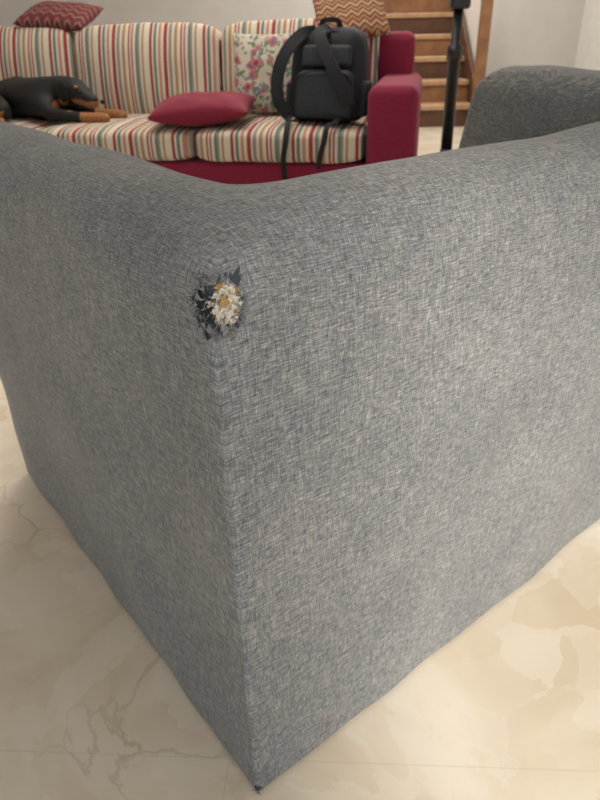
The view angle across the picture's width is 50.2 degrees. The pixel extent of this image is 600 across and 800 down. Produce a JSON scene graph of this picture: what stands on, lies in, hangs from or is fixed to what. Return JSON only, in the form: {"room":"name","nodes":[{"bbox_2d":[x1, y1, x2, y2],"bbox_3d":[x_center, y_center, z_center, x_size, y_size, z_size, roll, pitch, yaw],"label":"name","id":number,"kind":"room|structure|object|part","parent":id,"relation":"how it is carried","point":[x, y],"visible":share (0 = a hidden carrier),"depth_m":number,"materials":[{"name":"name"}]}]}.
{"room":"living room","nodes":[
{"label":"living room","id":0,"kind":"room"},
{"bbox_2d":[0,0,584,76],"bbox_3d":[-0.672,-3.967,5.839,6.650,2.750,0.100,-1,30,0],"label":"wall","id":1,"kind":"structure","parent":0,"point":[522,32],"depth_m":6.01,"materials":[{"name":"white paint"}]},
{"bbox_2d":[0,126,599,799],"bbox_3d":[-0.604,-1.177,3.877,6.850,0.100,11.500,-1,30,0],"label":"floor","id":2,"kind":"structure","parent":0,"point":[508,708],"depth_m":0.95,"materials":[{"name":"beige tile"}]},
{"bbox_2d":[0,18,421,183],"bbox_3d":[-0.882,-1.567,3.551,3.040,0.912,0.968,4,31,9],"label":"striped sofa","id":3,"kind":"object","parent":2,"relation":"on","point":[133,67],"visible":0.59,"depth_m":3.36,"materials":[{"name":"fabric"}]},
{"bbox_2d":[5,117,65,129],"bbox_3d":[-1.743,-1.514,3.656,0.858,0.190,0.780,4,31,9],"label":"seat cushion","id":4,"kind":"object","parent":3,"relation":"on","point":[34,123],"depth_m":3.48,"materials":[{"name":"fabric"}]},
{"bbox_2d":[0,26,76,80],"bbox_3d":[-1.693,-1.921,3.777,0.854,0.493,0.256,4,31,9],"label":"cushion","id":5,"kind":"object","parent":3,"relation":"on","point":[26,52],"depth_m":3.62,"materials":[{"name":"fabric"}]},
{"bbox_2d":[13,1,103,31],"bbox_3d":[-1.383,-2.205,3.675,0.426,0.159,0.304,4,31,9],"label":"patterned cushion","id":6,"kind":"object","parent":3,"relation":"on","point":[67,16],"visible":0.91,"depth_m":3.59,"materials":[{"name":"red fabric"}]},
{"bbox_2d":[0,76,127,122],"bbox_3d":[-1.432,-1.619,3.453,1.003,0.226,0.422,4,31,9],"label":"dog","id":7,"kind":"object","parent":3,"relation":"on","point":[54,98],"visible":0.95,"depth_m":3.38},
{"bbox_2d":[40,114,205,160],"bbox_3d":[-0.896,-1.451,3.514,0.858,0.190,0.784,4,31,9],"label":"seat cushion","id":8,"kind":"object","parent":3,"relation":"on","point":[135,135],"depth_m":3.18,"materials":[{"name":"fabric"}]},
{"bbox_2d":[73,22,222,113],"bbox_3d":[-0.846,-1.858,3.635,0.854,0.495,0.256,4,31,9],"label":"cushion","id":9,"kind":"object","parent":3,"relation":"on","point":[133,67],"depth_m":3.52,"materials":[{"name":"fabric"}]},
{"bbox_2d":[147,91,256,127],"bbox_3d":[-0.482,-1.454,3.196,0.501,0.155,0.338,1,30,4],"label":"throw pillow","id":10,"kind":"object","parent":3,"relation":"on","point":[191,109],"visible":1,"depth_m":3.08,"materials":[{"name":"fabric"}]},
{"bbox_2d":[232,33,292,113],"bbox_3d":[-0.137,-1.694,3.328,0.442,0.380,0.180,2,30,5],"label":"floral cushion","id":11,"kind":"object","parent":3,"relation":"on","point":[255,55],"visible":0.48,"depth_m":3.29,"materials":[{"name":"fabric"}]},
{"bbox_2d":[195,114,366,163],"bbox_3d":[-0.051,-1.390,3.372,0.854,0.190,0.785,4,31,9],"label":"seat cushion","id":12,"kind":"object","parent":3,"relation":"on","point":[253,138],"depth_m":3.06,"materials":[{"name":"fabric"}]},
{"bbox_2d":[221,18,379,114],"bbox_3d":[-0.001,-1.796,3.495,0.848,0.492,0.257,4,31,9],"label":"cushion","id":13,"kind":"object","parent":3,"relation":"on","point":[278,26],"depth_m":3.39,"materials":[{"name":"fabric"}]},
{"bbox_2d":[271,17,371,179],"bbox_3d":[0.091,-1.428,3.071,0.454,0.704,0.471,8,32,16],"label":"backpack","id":14,"kind":"object","parent":3,"relation":"on","point":[330,82],"visible":0.99,"depth_m":3.00,"materials":[{"name":"black fabric"}]},
{"bbox_3d":[0.145,-1.776,3.021,0.115,0.056,0.017,8,32,16],"label":"handle","id":15,"kind":"part","parent":14,"relation":"part of","materials":[{"name":"black fabric"}]},
{"bbox_2d":[312,0,391,37],"bbox_3d":[0.260,-2.006,3.316,0.403,0.279,0.268,-2,30,-1],"label":"patterned cushion","id":16,"kind":"object","parent":3,"relation":"on","point":[369,16],"visible":0.75,"depth_m":3.26,"materials":[{"name":"fabric"}]},
{"bbox_3d":[0.503,-1.365,3.377,0.230,0.600,0.950,4,31,9],"label":"arm","id":17,"kind":"part","parent":3,"relation":"part of","materials":[{"name":"fabric"}]},
{"bbox_3d":[-0.811,-1.758,3.888,2.940,0.780,0.180,4,31,9],"label":"frame","id":18,"kind":"part","parent":3,"relation":"part of","materials":[{"name":"fabric"}]},
{"bbox_2d":[0,65,599,793],"bbox_3d":[0.284,-0.267,1.417,1.677,0.763,1.008,-23,36,-32],"label":"sofa","id":19,"kind":"object","parent":2,"relation":"on","point":[307,432],"visible":1,"depth_m":0.74,"materials":[{"name":"fabric"}]},
{"bbox_2d":[383,0,493,126],"bbox_3d":[1.141,-4.124,6.743,1.087,2.035,2.605,-1,30,0],"label":"wooden staircase","id":20,"kind":"structure","parent":2,"relation":"on","point":[430,21],"depth_m":6.48,"materials":[{"name":"brown wood"}]},
{"bbox_3d":[1.664,-3.122,5.878,0.090,1.150,0.090,-1,30,0],"label":"newel post","id":21,"kind":"part","parent":20,"relation":"part of","materials":[{"name":"beige wood"}]},
{"bbox_2d":[440,0,470,151],"bbox_3d":[1.031,-2.414,4.222,0.440,1.620,0.430,-1,30,0],"label":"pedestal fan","id":22,"kind":"object","parent":2,"relation":"on","point":[455,50],"visible":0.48,"depth_m":4.31,"materials":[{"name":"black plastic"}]},
{"bbox_2d":[431,0,480,78],"bbox_3d":[1.736,-4.681,6.963,0.100,2.750,2.500,-1,30,0],"label":"wall","id":23,"kind":"structure","parent":0,"point":[471,14],"depth_m":6.33,"materials":[{"name":"white paint"}]},
{"bbox_2d":[574,0,599,69],"bbox_3d":[2.755,-1.863,2.079,0.100,2.750,8.800,-1,30,0],"label":"wall","id":24,"kind":"structure","parent":0,"point":[588,47],"depth_m":5.89,"materials":[{"name":"white paint"}]}
]}

